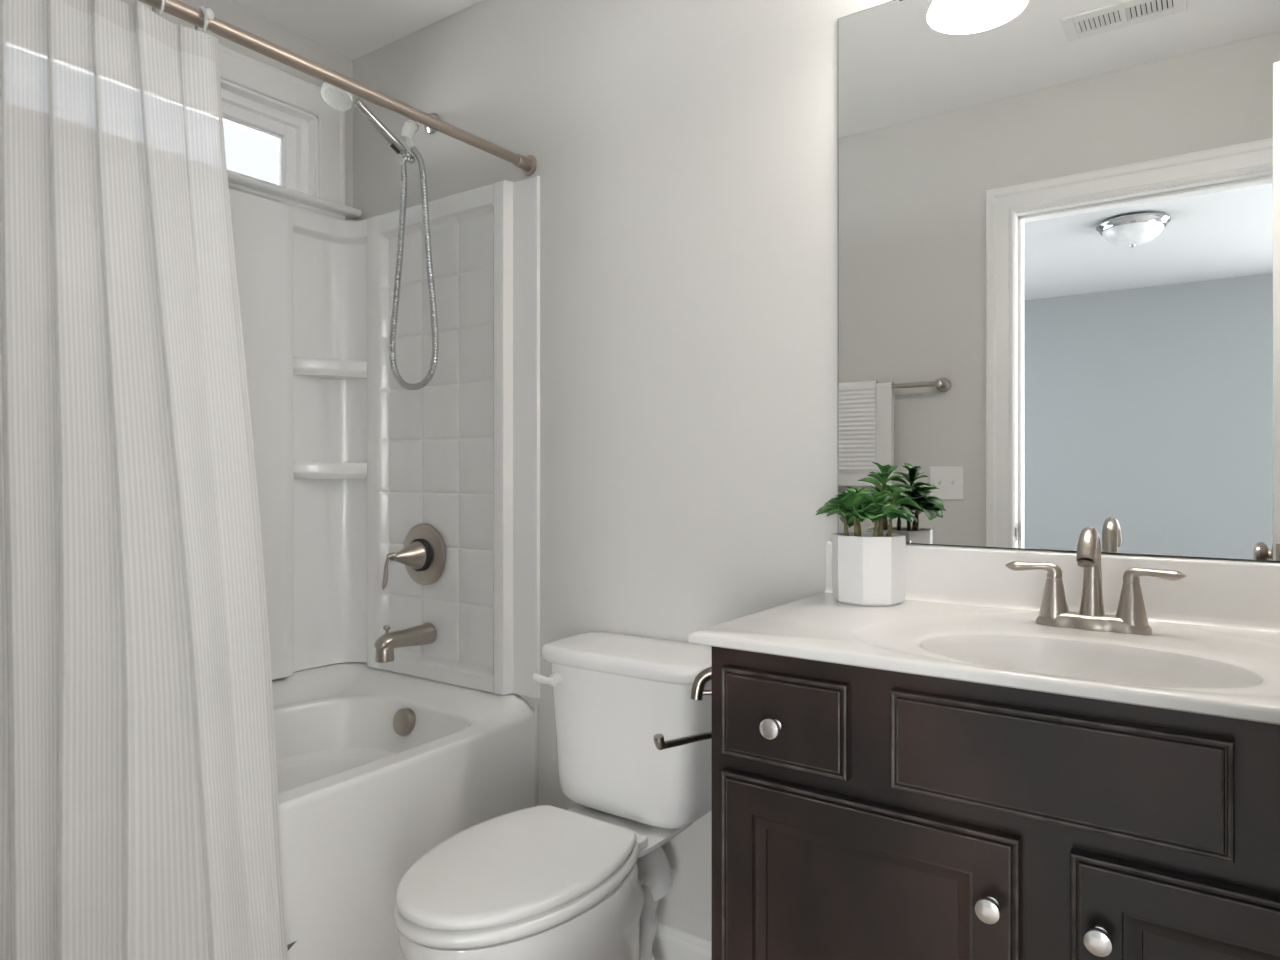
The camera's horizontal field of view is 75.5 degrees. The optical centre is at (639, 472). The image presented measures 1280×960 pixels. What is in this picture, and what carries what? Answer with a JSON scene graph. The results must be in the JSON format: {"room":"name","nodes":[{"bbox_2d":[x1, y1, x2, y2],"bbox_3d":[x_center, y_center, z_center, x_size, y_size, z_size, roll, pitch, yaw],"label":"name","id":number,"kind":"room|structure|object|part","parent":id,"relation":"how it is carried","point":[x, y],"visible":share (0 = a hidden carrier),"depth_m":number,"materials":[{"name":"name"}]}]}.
{"room":"bathroom","nodes":[
{"label":"bathroom","id":0,"kind":"room"},
{"bbox_2d":[120,0,352,672],"bbox_3d":[-1.400,-0.047,1.980,0.120,2.590,1.575,0,0,35],"label":"wall","id":1,"kind":"structure","parent":0,"point":[225,10],"depth_m":2.40,"materials":[{"name":"white paint"}]},
{"bbox_2d":[218,43,361,219],"bbox_3d":[-1.341,-0.955,2.011,0.180,0.401,1.433,0,0,35],"label":"window","id":2,"kind":"structure","parent":1,"relation":"in","point":[259,97],"depth_m":2.44,"materials":[{"name":"white wood"}]},
{"bbox_3d":[-1.369,-0.915,2.030,0.043,0.236,1.129,0,0,35],"label":"sash","id":3,"kind":"part","parent":2,"relation":"part of","materials":[{"name":"white plastic"}]},
{"bbox_3d":[-1.367,-0.932,2.028,0.078,0.250,1.181,0,0,35],"label":"frame","id":4,"kind":"part","parent":2,"relation":"part of","materials":[{"name":"white plastic"}]},
{"bbox_2d":[229,175,539,697],"bbox_3d":[-0.997,-0.093,1.769,0.781,1.350,1.458,0,0,35],"label":"tub surround","id":5,"kind":"object","parent":1,"relation":"attached to","point":[349,459],"visible":0.57,"depth_m":2.35,"materials":[{"name":"white plastic"}]},
{"bbox_2d":[293,462,366,478],"bbox_3d":[-0.923,-0.006,2.475,0.235,0.048,0.090,0,0,-33],"label":"corner shelf","id":6,"kind":"object","parent":5,"relation":"attached to","point":[301,470],"depth_m":2.43,"materials":[{"name":"white plastic"}]},
{"bbox_2d":[293,357,366,378],"bbox_3d":[-0.923,-0.311,2.475,0.235,0.048,0.090,0,0,-33],"label":"corner shelf","id":7,"kind":"object","parent":5,"relation":"attached to","point":[303,367],"depth_m":2.44,"materials":[{"name":"white plastic"}]},
{"bbox_2d":[374,623,436,662],"bbox_3d":[-0.653,0.461,2.287,0.064,0.094,0.180,0,0,35],"label":"tub spout","id":8,"kind":"object","parent":5,"relation":"attached to","point":[424,634],"visible":1,"depth_m":2.26,"materials":[{"name":"silver metal"}]},
{"bbox_3d":[-0.686,0.426,2.240,0.019,0.025,0.019,0,0,35],"label":"diverter knob","id":9,"kind":"part","parent":8,"relation":"part of","materials":[{"name":"silver metal"}]},
{"bbox_2d":[382,524,445,589],"bbox_3d":[-0.656,0.234,2.311,0.176,0.176,0.143,0,0,35],"label":"shower valve","id":10,"kind":"object","parent":5,"relation":"attached to","point":[423,553],"visible":1,"depth_m":2.32,"materials":[{"name":"silver metal"}]},
{"bbox_3d":[-0.692,0.270,2.272,0.035,0.102,0.027,0,0,-32],"label":"lever","id":11,"kind":"part","parent":10,"relation":"part of","materials":[{"name":"silver metal"}]},
{"bbox_2d":[227,0,482,59],"bbox_3d":[-0.264,-1.342,1.247,2.822,0.100,1.675,0,0,35],"label":"ceiling","id":12,"kind":"structure","parent":0,"point":[353,29],"depth_m":2.34,"materials":[{"name":"white paint"}]},
{"bbox_2d":[353,0,1279,941],"bbox_3d":[0.193,-0.047,1.900,2.822,2.590,0.120,0,0,35],"label":"wall","id":13,"kind":"structure","parent":0,"point":[685,152],"depth_m":1.92,"materials":[{"name":"white paint"}]},
{"bbox_2d":[138,0,536,175],"bbox_3d":[-0.706,-0.803,1.565,0.054,0.054,1.458,0,0,35],"label":"curtain rod","id":14,"kind":"object","parent":13,"relation":"attached to","point":[179,9],"visible":1,"depth_m":1.67,"materials":[{"name":"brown metal"}]},
{"bbox_2d":[0,0,295,959],"bbox_3d":[-0.859,0.154,1.269,0.108,1.867,0.709,0,0,35],"label":"shower curtain","id":15,"kind":"object","parent":14,"relation":"hanging from","point":[139,805],"visible":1,"depth_m":1.31,"materials":[{"name":"white fabric"}]},
{"bbox_2d":[152,0,170,16],"bbox_3d":[-0.815,-0.797,1.406,0.055,0.053,0.017,0,0,35],"label":"curtain hook","id":16,"kind":"object","parent":14,"relation":"attached to","point":[161,11],"visible":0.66,"depth_m":1.39,"materials":[{"name":"white plastic"}]},
{"bbox_2d":[195,6,214,32],"bbox_3d":[-0.774,-0.797,1.465,0.055,0.053,0.017,0,0,35],"label":"curtain hook","id":17,"kind":"object","parent":14,"relation":"attached to","point":[208,13],"visible":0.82,"depth_m":1.45,"materials":[{"name":"white plastic"}]},
{"bbox_2d":[321,82,439,389],"bbox_3d":[-0.700,-0.630,2.253,0.321,0.807,0.199,0,0,-23],"label":"shower","id":18,"kind":"object","parent":13,"relation":"attached to","point":[337,98],"visible":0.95,"depth_m":2.25,"materials":[{"name":"silver metal"}]},
{"bbox_2d":[652,922,711,959],"bbox_3d":[0.062,1.099,1.901,0.803,0.099,0.028,0,0,35],"label":"baseboard","id":19,"kind":"structure","parent":13,"relation":"attached to","point":[669,943],"depth_m":1.89,"materials":[{"name":"white wood"}]},
{"bbox_2d":[825,541,1279,631],"bbox_3d":[0.791,0.190,1.389,1.007,0.102,0.026,0,0,35],"label":"backsplash","id":20,"kind":"structure","parent":13,"relation":"attached to","point":[1217,593],"depth_m":1.38,"materials":[{"name":"white stone"}]},
{"bbox_2d":[838,0,1279,561],"bbox_3d":[0.800,-0.395,1.397,0.974,1.066,0.008,0,0,35],"label":"wall mirror","id":21,"kind":"object","parent":13,"relation":"attached to","point":[1059,220],"visible":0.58,"depth_m":1.44,"materials":[{"name":"clear glass"}]},
{"bbox_3d":[-0.250,1.198,1.267,2.822,0.100,1.625,0,0,35],"label":"floor","id":22,"kind":"structure","parent":0,"visible":0},
{"bbox_2d":[272,662,537,959],"bbox_3d":[-0.999,0.867,1.770,0.774,0.562,1.457,0,0,35],"label":"bathtub","id":23,"kind":"object","parent":22,"relation":"on","point":[377,768],"visible":0.38,"depth_m":1.91,"materials":[{"name":"white ceramic"}]},
{"bbox_3d":[-0.634,0.673,2.234,0.072,0.074,0.044,0,0,35],"label":"overflow plate","id":24,"kind":"part","parent":23,"relation":"part of","materials":[{"name":"silver metal"}]},
{"bbox_2d":[393,632,711,959],"bbox_3d":[-0.155,0.781,1.607,0.426,0.799,0.748,0,0,35],"label":"toilet","id":25,"kind":"object","parent":22,"relation":"on","point":[587,880],"visible":0.97,"depth_m":1.64,"materials":[{"name":"white ceramic"}]},
{"bbox_3d":[-0.224,0.727,1.490,0.341,0.023,0.477,0,0,35],"label":"seat","id":26,"kind":"part","parent":25,"relation":"part of","materials":[{"name":"white plastic"}]},
{"bbox_3d":[-0.229,0.699,1.482,0.332,0.022,0.452,0,0,35],"label":"seat lid","id":27,"kind":"part","parent":25,"relation":"part of","materials":[{"name":"white plastic"}]},
{"bbox_3d":[-0.205,0.456,1.827,0.068,0.029,0.028,0,0,35],"label":"flush lever","id":28,"kind":"part","parent":25,"relation":"part of","materials":[{"name":"white plastic"}]},
{"bbox_3d":[-0.006,0.402,1.820,0.426,0.040,0.228,0,0,35],"label":"tank lid","id":29,"kind":"part","parent":25,"relation":"part of","materials":[{"name":"white ceramic"}]},
{"bbox_3d":[-0.005,0.575,1.822,0.386,0.310,0.203,0,0,35],"label":"tank","id":30,"kind":"part","parent":25,"relation":"part of","materials":[{"name":"white ceramic"}]},
{"bbox_2d":[712,646,1279,959],"bbox_3d":[0.641,0.704,1.173,0.974,0.888,0.554,0,0,35],"label":"vanity cabinet","id":31,"kind":"object","parent":22,"relation":"on","point":[859,813],"visible":1,"depth_m":1.03,"materials":[{"name":"brown wood"}]},
{"bbox_2d":[654,667,711,749],"bbox_3d":[0.102,0.380,1.313,0.070,0.126,0.212,0,0,35],"label":"toilet paper holder","id":32,"kind":"object","parent":31,"relation":"attached to","point":[697,691],"visible":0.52,"depth_m":1.34,"materials":[{"name":"silver metal"}]},
{"bbox_3d":[0.107,0.393,1.321,0.054,0.100,0.193,0,0,35],"label":"roll arm","id":33,"kind":"part","parent":32,"relation":"part of","materials":[{"name":"silver metal"}]},
{"bbox_3d":[0.121,0.343,1.344,0.078,0.053,0.026,0,0,6],"label":"post","id":34,"kind":"part","parent":32,"relation":"part of","materials":[{"name":"silver metal"}]},
{"bbox_3d":[0.187,0.360,1.169,0.031,0.031,0.027,0,0,35],"label":"knob","id":35,"kind":"part","parent":31,"relation":"part of","materials":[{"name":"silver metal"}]},
{"bbox_3d":[0.205,0.354,1.183,0.195,0.130,0.019,0,0,35],"label":"drawer","id":36,"kind":"part","parent":31,"relation":"part of","materials":[{"name":"brown wood"}]},
{"bbox_3d":[0.293,0.726,1.122,0.411,0.564,0.019,0,0,35],"label":"door","id":37,"kind":"part","parent":31,"relation":"part of","materials":[{"name":"brown wood"}]},
{"bbox_2d":[689,541,1279,724],"bbox_3d":[0.643,0.263,1.181,1.013,0.249,0.537,0,0,35],"label":"countertop","id":38,"kind":"structure","parent":31,"relation":"on","point":[1212,648],"depth_m":1.26,"materials":[{"name":"white stone"}]},
{"bbox_2d":[816,462,920,605],"bbox_3d":[0.419,0.111,1.531,0.183,0.260,0.162,0,0,35],"label":"potted plant","id":39,"kind":"object","parent":38,"relation":"on","point":[869,568],"visible":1,"depth_m":1.50,"materials":[{"name":"green plant"}]},
{"bbox_3d":[0.387,0.098,1.552,0.013,0.071,0.009,0,0,35],"label":"stem","id":40,"kind":"part","parent":39,"relation":"part of","materials":[{"name":"brown plant"}]},
{"bbox_3d":[0.397,0.095,1.526,0.012,0.077,0.013,0,0,35],"label":"stem","id":41,"kind":"part","parent":39,"relation":"part of","materials":[{"name":"brown plant"}]},
{"bbox_3d":[0.414,0.092,1.573,0.011,0.083,0.015,0,0,-37],"label":"stem","id":42,"kind":"part","parent":39,"relation":"part of","materials":[{"name":"brown plant"}]},
{"bbox_3d":[0.426,0.178,1.545,0.124,0.126,0.124,0,0,-44],"label":"pot","id":43,"kind":"part","parent":39,"relation":"part of","materials":[{"name":"white ceramic"}]},
{"bbox_3d":[0.431,0.099,1.508,0.011,0.069,0.018,0,0,-31],"label":"stem","id":44,"kind":"part","parent":39,"relation":"part of","materials":[{"name":"brown plant"}]},
{"bbox_3d":[0.449,0.072,1.536,0.014,0.123,0.012,0,0,35],"label":"stem","id":45,"kind":"part","parent":39,"relation":"part of","materials":[{"name":"brown plant"}]},
{"bbox_3d":[0.463,0.090,1.531,0.018,0.087,0.008,0,0,7],"label":"stem","id":46,"kind":"part","parent":39,"relation":"part of","materials":[{"name":"brown plant"}]},
{"bbox_2d":[920,635,1262,687],"bbox_3d":[0.582,0.318,1.106,0.401,0.140,0.261,0,0,35],"label":"sink","id":47,"kind":"object","parent":38,"relation":"in","point":[1097,660],"depth_m":1.19,"materials":[{"name":"white ceramic"}]},
{"bbox_2d":[1005,526,1185,633],"bbox_3d":[0.693,0.163,1.275,0.249,0.162,0.118,0,0,35],"label":"faucet","id":48,"kind":"object","parent":38,"relation":"on","point":[1130,617],"visible":1,"depth_m":1.28,"materials":[{"name":"silver metal"}]},
{"bbox_3d":[0.639,0.157,1.344,0.084,0.025,0.025,0,0,22],"label":"lever","id":49,"kind":"part","parent":48,"relation":"part of","materials":[{"name":"silver metal"}]},
{"bbox_3d":[0.667,0.200,1.331,0.045,0.062,0.045,0,0,35],"label":"handle","id":50,"kind":"part","parent":48,"relation":"part of","materials":[{"name":"silver metal"}]},
{"bbox_3d":[0.691,0.155,1.272,0.039,0.146,0.110,0,0,35],"label":"spout","id":51,"kind":"part","parent":48,"relation":"part of","materials":[{"name":"silver metal"}]},
{"bbox_3d":[0.711,0.233,1.300,0.161,0.022,0.057,0,0,35],"label":"plate","id":52,"kind":"part","parent":48,"relation":"part of","materials":[{"name":"silver metal"}]},
{"bbox_3d":[0.754,0.200,1.270,0.045,0.062,0.045,0,0,35],"label":"handle","id":53,"kind":"part","parent":48,"relation":"part of","materials":[{"name":"silver metal"}]},
{"bbox_3d":[0.776,0.157,1.248,0.025,0.025,0.084,0,0,-42],"label":"lever","id":54,"kind":"part","parent":48,"relation":"part of","materials":[{"name":"silver metal"}]},
{"bbox_3d":[0.424,0.528,1.003,0.031,0.031,0.027,0,0,35],"label":"knob","id":55,"kind":"part","parent":31,"relation":"part of","materials":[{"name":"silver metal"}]},
{"bbox_3d":[0.484,0.350,0.988,0.368,0.129,0.019,0,0,35],"label":"false drawer","id":56,"kind":"part","parent":31,"relation":"part of","materials":[{"name":"brown wood"}]},
{"bbox_3d":[0.519,0.528,0.936,0.031,0.031,0.027,0,0,35],"label":"knob","id":57,"kind":"part","parent":31,"relation":"part of","materials":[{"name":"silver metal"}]},
{"bbox_3d":[0.675,0.726,0.855,0.410,0.564,0.019,0,0,35],"label":"door","id":58,"kind":"part","parent":31,"relation":"part of","materials":[{"name":"brown wood"}]}
]}

